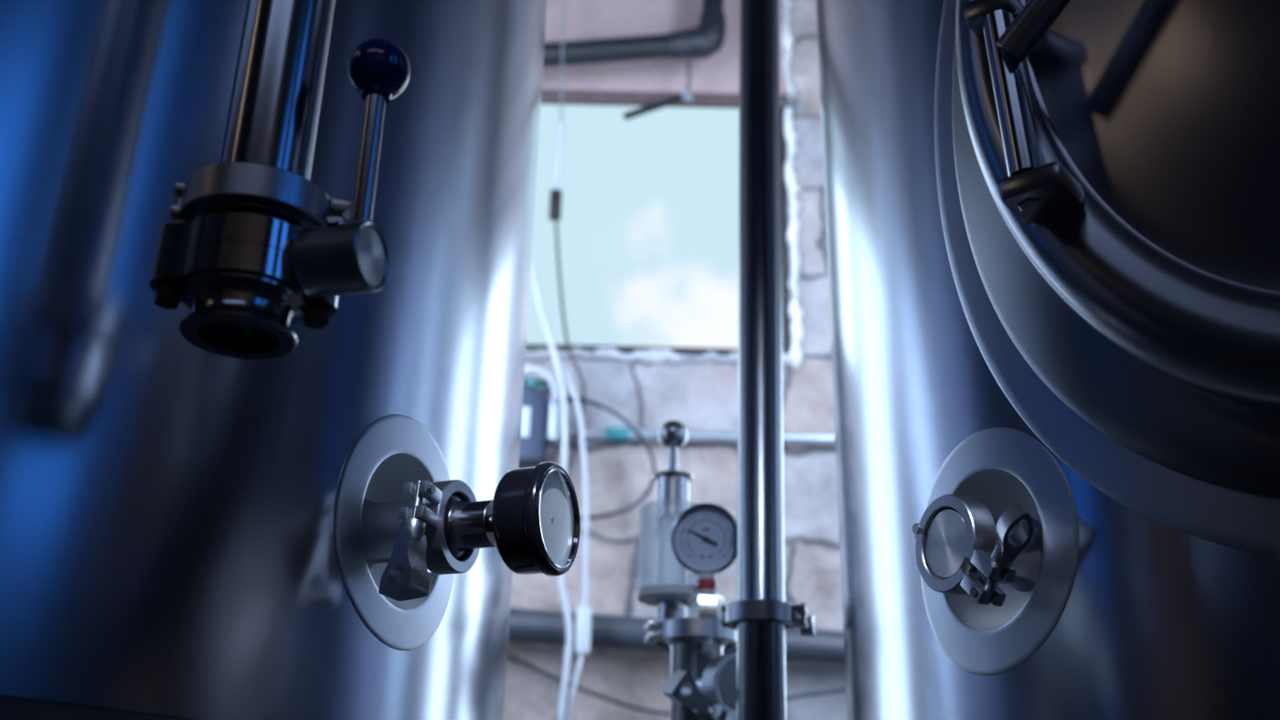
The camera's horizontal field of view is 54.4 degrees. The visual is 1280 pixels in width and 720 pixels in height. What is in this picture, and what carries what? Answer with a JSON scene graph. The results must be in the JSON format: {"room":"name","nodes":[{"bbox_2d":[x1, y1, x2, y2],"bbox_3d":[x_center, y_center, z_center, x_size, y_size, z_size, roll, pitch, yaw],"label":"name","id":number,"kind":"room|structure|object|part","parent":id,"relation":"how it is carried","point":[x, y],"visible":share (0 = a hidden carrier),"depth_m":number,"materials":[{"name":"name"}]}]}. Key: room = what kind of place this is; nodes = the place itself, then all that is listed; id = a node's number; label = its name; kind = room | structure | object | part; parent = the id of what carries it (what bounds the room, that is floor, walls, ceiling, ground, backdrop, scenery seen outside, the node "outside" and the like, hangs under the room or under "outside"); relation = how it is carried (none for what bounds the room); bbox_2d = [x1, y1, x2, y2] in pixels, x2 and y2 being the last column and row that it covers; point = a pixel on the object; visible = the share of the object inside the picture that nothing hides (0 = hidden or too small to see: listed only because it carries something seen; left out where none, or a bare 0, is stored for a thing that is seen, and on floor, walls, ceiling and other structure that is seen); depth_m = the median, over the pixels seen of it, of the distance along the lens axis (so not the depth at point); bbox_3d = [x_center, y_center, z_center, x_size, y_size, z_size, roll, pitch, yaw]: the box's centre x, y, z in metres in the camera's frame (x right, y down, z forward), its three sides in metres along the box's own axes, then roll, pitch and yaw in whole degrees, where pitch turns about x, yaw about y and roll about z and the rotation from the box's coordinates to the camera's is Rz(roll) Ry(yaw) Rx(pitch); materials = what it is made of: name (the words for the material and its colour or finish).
{"room":"processing plant","nodes":[
{"label":"processing plant","id":0,"kind":"room"},
{"bbox_2d":[503,0,847,719],"bbox_3d":[-0.003,0.154,3.572,6.600,4.000,0.300,1,-23,0],"label":"wall","id":1,"kind":"structure","parent":0,"point":[701,396],"depth_m":3.33,"materials":[{"name":"stone"}]},
{"bbox_2d":[525,109,791,355],"bbox_3d":[-0.175,-0.555,3.733,1.225,1.175,0.043,1,-23,0],"label":"window","id":2,"kind":"structure","parent":1,"relation":"in","point":[785,290],"depth_m":3.53,"materials":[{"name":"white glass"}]},
{"bbox_2d":[542,0,784,95],"bbox_3d":[-0.160,-1.275,3.998,1.219,1.000,0.025,1,-23,0],"label":"wooden board","id":3,"kind":"object","parent":1,"relation":"attached to","point":[583,19],"visible":0.33,"depth_m":3.86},
{"bbox_2d":[525,347,802,366],"bbox_3d":[-0.174,-0.012,3.474,1.252,0.041,0.048,1,-23,0],"label":"trim","id":4,"kind":"structure","parent":1,"relation":"attached to","point":[650,356],"depth_m":3.46,"materials":[{"name":"white paint"}]},
{"bbox_2d":[541,89,789,109],"bbox_3d":[-0.170,-0.799,3.792,1.245,0.034,0.034,1,-23,0],"label":"trim","id":5,"kind":"structure","parent":1,"relation":"attached to","point":[570,97],"depth_m":3.78,"materials":[{"name":"brown wood"}]},
{"bbox_2d":[507,653,845,715],"bbox_3d":[0.034,1.310,2.859,1.376,1.293,0.061,1,-23,1],"label":"cable","id":6,"kind":"object","parent":1,"relation":"attached to","point":[843,689],"visible":0.46,"depth_m":3.04,"materials":[{"name":"black plastic"}]},
{"bbox_2d":[508,608,844,665],"bbox_3d":[0.260,0.696,3.079,2.454,0.197,0.083,1,-23,0],"label":"drain pipe","id":7,"kind":"object","parent":1,"relation":"attached to","point":[526,626],"visible":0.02,"depth_m":3.05,"materials":[{"name":"grey plastic"}]},
{"bbox_2d":[567,427,835,445],"bbox_3d":[0.435,1.064,2.994,1.716,1.888,0.037,1,-23,0],"label":"conduit","id":8,"kind":"object","parent":1,"relation":"attached to","point":[609,434],"visible":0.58,"depth_m":3.34,"materials":[{"name":"silver plastic"}]},
{"bbox_2d":[518,366,561,468],"bbox_3d":[-0.279,0.158,3.263,0.155,0.260,0.142,1,-23,0],"label":"control box","id":9,"kind":"object","parent":8,"relation":"attached to","point":[541,417],"visible":0.67,"depth_m":3.21,"materials":[{"name":"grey plastic"}]},
{"bbox_3d":[-0.312,0.158,3.187,0.060,0.082,0.002,1,-23,0],"label":"label plate","id":10,"kind":"part","parent":9,"relation":"part of","materials":[{"name":"paper"}]},
{"bbox_2d":[556,352,591,719],"bbox_3d":[-0.184,0.907,2.840,0.124,2.011,0.026,1,-23,0],"label":"cable","id":11,"kind":"object","parent":9,"relation":"hanging from","point":[583,617],"visible":0.97,"depth_m":2.99,"materials":[{"name":"white plastic"}]},
{"bbox_2d":[575,606,591,654],"bbox_3d":[-0.134,0.641,2.952,0.036,0.112,0.026,1,-23,0],"label":"switch","id":12,"kind":"object","parent":11,"relation":"attached to","point":[583,617],"depth_m":2.94,"materials":[{"name":"white plastic"}]},
{"bbox_2d":[566,394,656,520],"bbox_3d":[-0.162,0.267,3.260,0.409,0.352,0.075,1,-23,0],"label":"cable","id":13,"kind":"object","parent":9,"relation":"attached to","point":[570,400],"visible":0.76,"depth_m":3.24,"materials":[{"name":"black plastic"}]},
{"bbox_2d":[779,97,801,112],"bbox_3d":[0.453,-0.772,3.767,0.072,0.036,0.027,1,-23,0],"label":"wall bracket","id":14,"kind":"object","parent":1,"relation":"attached to","point":[797,103],"visible":0.89,"depth_m":3.76,"materials":[{"name":"silver metal"}]},
{"bbox_2d":[781,0,803,368],"bbox_3d":[0.455,-0.628,3.740,0.044,1.410,0.048,1,-23,0],"label":"trim","id":15,"kind":"structure","parent":1,"relation":"attached to","point":[795,314],"depth_m":3.66,"materials":[{"name":"white paint"}]},
{"bbox_3d":[0.068,-3.116,1.102,6.600,0.100,7.400,1,-23,0],"label":"ceiling","id":16,"kind":"structure","parent":0,"visible":0},
{"bbox_2d":[548,0,586,475],"bbox_3d":[-0.187,-0.744,3.583,0.106,2.336,0.087,21,-30,-39],"label":"lead","id":17,"kind":"object","parent":16,"relation":"hanging from","point":[556,195],"visible":0.84,"depth_m":3.42,"materials":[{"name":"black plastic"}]},
{"bbox_2d":[543,0,726,67],"bbox_3d":[-0.326,-1.314,3.865,1.197,1.078,0.096,1,-23,0],"label":"vent pipe","id":18,"kind":"object","parent":16,"relation":"attached to","point":[708,38],"visible":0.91,"depth_m":3.68,"materials":[{"name":"grey metal"}]},
{"bbox_2d":[622,61,692,120],"bbox_3d":[0.052,-0.796,3.671,0.200,0.208,0.018,1,-23,0],"label":"stay","id":19,"kind":"object","parent":18,"relation":"hanging from","point":[686,95],"visible":1,"depth_m":3.65,"materials":[{"name":"black metal"}]},
{"bbox_3d":[-0.014,0.659,-0.496,6.600,0.100,7.400,1,-23,0],"label":"floor","id":20,"kind":"structure","parent":0,"visible":0},
{"bbox_2d":[0,0,546,719],"bbox_3d":[-0.804,-0.297,1.277,1.400,3.009,1.400,16,-27,-31],"label":"tank","id":21,"kind":"object","parent":20,"relation":"on","point":[188,532],"visible":0.84,"depth_m":0.72,"materials":[{"name":"silver metal"}]},
{"bbox_2d":[218,0,336,180],"bbox_3d":[-0.444,-0.925,1.233,0.770,2.036,0.055,-17,-29,37],"label":"pipe","id":22,"kind":"object","parent":21,"relation":"attached to","point":[272,120],"visible":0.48,"depth_m":0.63,"materials":[{"name":"silver metal"}]},
{"bbox_2d":[169,161,351,228],"bbox_3d":[-0.184,-0.071,0.626,0.098,0.021,0.073,11,-25,-23],"label":"clamp","id":23,"kind":"object","parent":22,"relation":"attached to","point":[292,195],"visible":0.42,"depth_m":0.59,"materials":[{"name":"silver metal"}]},
{"bbox_2d":[149,38,410,360],"bbox_3d":[-0.176,-0.084,0.627,0.114,0.161,0.067,1,-23,0],"label":"valve","id":24,"kind":"object","parent":22,"relation":"attached to","point":[246,274],"visible":1,"depth_m":0.59,"materials":[{"name":"silver metal"}]},
{"bbox_3d":[-0.135,-0.101,0.618,0.010,0.087,0.010,1,-23,0],"label":"lever","id":25,"kind":"part","parent":24,"relation":"part of","materials":[{"name":"silver metal"}]},
{"bbox_3d":[-0.160,0.116,0.841,0.006,0.159,0.158,-7,-24,19],"label":"port plate","id":26,"kind":"part","parent":21,"relation":"part of","materials":[{"name":"silver metal"}]},
{"bbox_2d":[378,480,479,601],"bbox_3d":[-0.132,0.119,0.814,0.029,0.088,0.096,-7,-24,19],"label":"clamp","id":27,"kind":"object","parent":21,"relation":"attached to","point":[420,545],"visible":0.74,"depth_m":0.79,"materials":[{"name":"silver metal"}]},
{"bbox_2d":[443,461,579,576],"bbox_3d":[-0.089,0.107,0.816,0.081,0.074,0.074,-7,-24,19],"label":"pressure gauge","id":28,"kind":"object","parent":21,"relation":"attached to","point":[532,518],"visible":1,"depth_m":0.80,"materials":[{"name":"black metal"}]},
{"bbox_2d":[530,260,573,719],"bbox_3d":[-0.232,0.679,2.908,0.303,2.498,0.084,-10,-25,24],"label":"hose","id":29,"kind":"object","parent":20,"relation":"on","point":[533,281],"visible":0.67,"depth_m":3.10,"materials":[{"name":"plastic"}]},
{"bbox_2d":[663,637,735,719],"bbox_3d":[0.062,0.784,1.234,0.090,1.012,0.111,18,-28,-35],"label":"pipe manifold","id":30,"kind":"object","parent":20,"relation":"on","point":[692,656],"depth_m":1.40,"materials":[{"name":"silver metal"}]},
{"bbox_2d":[644,618,736,649],"bbox_3d":[0.063,0.317,1.438,0.094,0.023,0.101,-19,-30,39],"label":"clamp","id":31,"kind":"object","parent":30,"relation":"attached to","point":[666,630],"visible":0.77,"depth_m":1.41,"materials":[{"name":"silver metal"}]},
{"bbox_2d":[637,420,698,621],"bbox_3d":[0.040,0.201,1.538,0.082,0.268,0.082,1,-23,0],"label":"airlock","id":32,"kind":"object","parent":31,"relation":"on","point":[671,601],"visible":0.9,"depth_m":1.53,"materials":[{"name":"silver metal"}]},
{"bbox_2d":[638,500,697,589],"bbox_3d":[0.039,0.232,1.525,0.082,0.103,0.082,1,-23,0],"label":"cylinder","id":33,"kind":"object","parent":32,"relation":"on","point":[666,511],"depth_m":1.52,"materials":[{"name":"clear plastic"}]},
{"bbox_3d":[0.041,0.127,1.569,0.014,0.038,0.014,1,-23,0],"label":"stem","id":34,"kind":"part","parent":32,"relation":"part of","materials":[{"name":"silver metal"}]},
{"bbox_2d":[661,653,736,719],"bbox_3d":[0.079,0.359,1.355,0.126,0.087,0.026,18,-28,-35],"label":"clamp","id":35,"kind":"object","parent":30,"relation":"attached to","point":[713,708],"visible":0.77,"depth_m":1.34,"materials":[{"name":"silver metal"}]},
{"bbox_2d":[695,673,704,699],"bbox_3d":[0.088,0.366,1.388,0.058,0.058,0.040,18,-28,-35],"label":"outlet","id":36,"kind":"object","parent":30,"relation":"attached to","point":[698,677],"depth_m":1.39,"materials":[{"name":"silver metal"}]},
{"bbox_3d":[0.103,0.359,1.370,0.058,0.058,0.008,18,-28,-35],"label":"blank cap","id":37,"kind":"part","parent":30,"relation":"part of","materials":[{"name":"silver metal"}]},
{"bbox_3d":[0.066,0.315,1.442,0.082,0.014,0.082,1,-23,0],"label":"lid","id":38,"kind":"object","parent":30,"relation":"on","visible":0},
{"bbox_2d":[670,503,736,619],"bbox_3d":[0.077,0.240,1.463,0.084,0.140,0.057,1,-23,0],"label":"pressure gauge","id":39,"kind":"object","parent":38,"relation":"on","point":[703,538],"visible":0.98,"depth_m":1.47,"materials":[{"name":"silver metal"}]},
{"bbox_3d":[0.077,0.261,1.442,0.020,0.025,0.020,1,-23,0],"label":"clear stem","id":40,"kind":"part","parent":39,"relation":"part of","materials":[{"name":"white plastic"}]},
{"bbox_2d":[735,620,786,719],"bbox_3d":[0.112,0.733,1.103,0.072,1.011,0.063,1,-23,0],"label":"pipe","id":41,"kind":"object","parent":20,"relation":"on","point":[761,686],"visible":0.81,"depth_m":1.26,"materials":[{"name":"grey metal"}]},
{"bbox_2d":[736,0,785,602],"bbox_3d":[0.176,-1.106,1.881,0.102,2.987,0.063,1,-23,0],"label":"pipe","id":42,"kind":"object","parent":41,"relation":"on","point":[760,474],"visible":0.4,"depth_m":1.41,"materials":[{"name":"grey metal"}]},
{"bbox_2d":[720,599,814,636],"bbox_3d":[0.136,0.270,1.303,0.104,0.023,0.082,2,-23,0],"label":"clamp","id":43,"kind":"object","parent":41,"relation":"attached to","point":[787,613],"visible":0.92,"depth_m":1.27,"materials":[{"name":"silver metal"}]},
{"bbox_2d":[815,0,1279,719],"bbox_3d":[0.785,-0.288,1.217,1.237,3.009,1.261,1,-23,0],"label":"tank","id":44,"kind":"object","parent":20,"relation":"on","point":[1052,227],"depth_m":0.73,"materials":[{"name":"silver metal"}]},
{"bbox_3d":[0.197,0.117,0.789,0.007,0.050,0.050,10,-25,-21],"label":"blank cap","id":45,"kind":"part","parent":44,"relation":"part of","materials":[{"name":"silver metal"}]},
{"bbox_2d":[912,494,1033,607],"bbox_3d":[0.208,0.116,0.771,0.020,0.075,0.106,10,-25,-21],"label":"clamp","id":46,"kind":"object","parent":44,"relation":"attached to","point":[990,549],"visible":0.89,"depth_m":0.76,"materials":[{"name":"silver metal"}]},
{"bbox_3d":[0.225,0.122,0.800,0.006,0.159,0.158,11,-25,-21],"label":"port plate","id":47,"kind":"part","parent":44,"relation":"part of","materials":[{"name":"silver metal"}]},
{"bbox_3d":[0.283,-0.241,0.690,0.181,0.116,0.044,-10,-25,25],"label":"swing arm","id":48,"kind":"part","parent":44,"relation":"part of","materials":[{"name":"silver metal"}]},
{"bbox_3d":[0.445,-0.203,0.754,0.446,0.693,0.375,1,-23,0],"label":"manway plate","id":49,"kind":"part","parent":44,"relation":"part of","materials":[{"name":"silver metal"}]},
{"bbox_3d":[0.373,-0.239,0.675,0.438,0.564,0.034,-17,-29,36],"label":"manway door","id":50,"kind":"part","parent":44,"relation":"part of","materials":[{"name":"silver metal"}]},
{"bbox_3d":[0.362,-0.244,0.662,0.343,0.457,0.021,-17,-29,36],"label":"door dish","id":51,"kind":"part","parent":44,"relation":"part of","materials":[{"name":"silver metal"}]}
]}

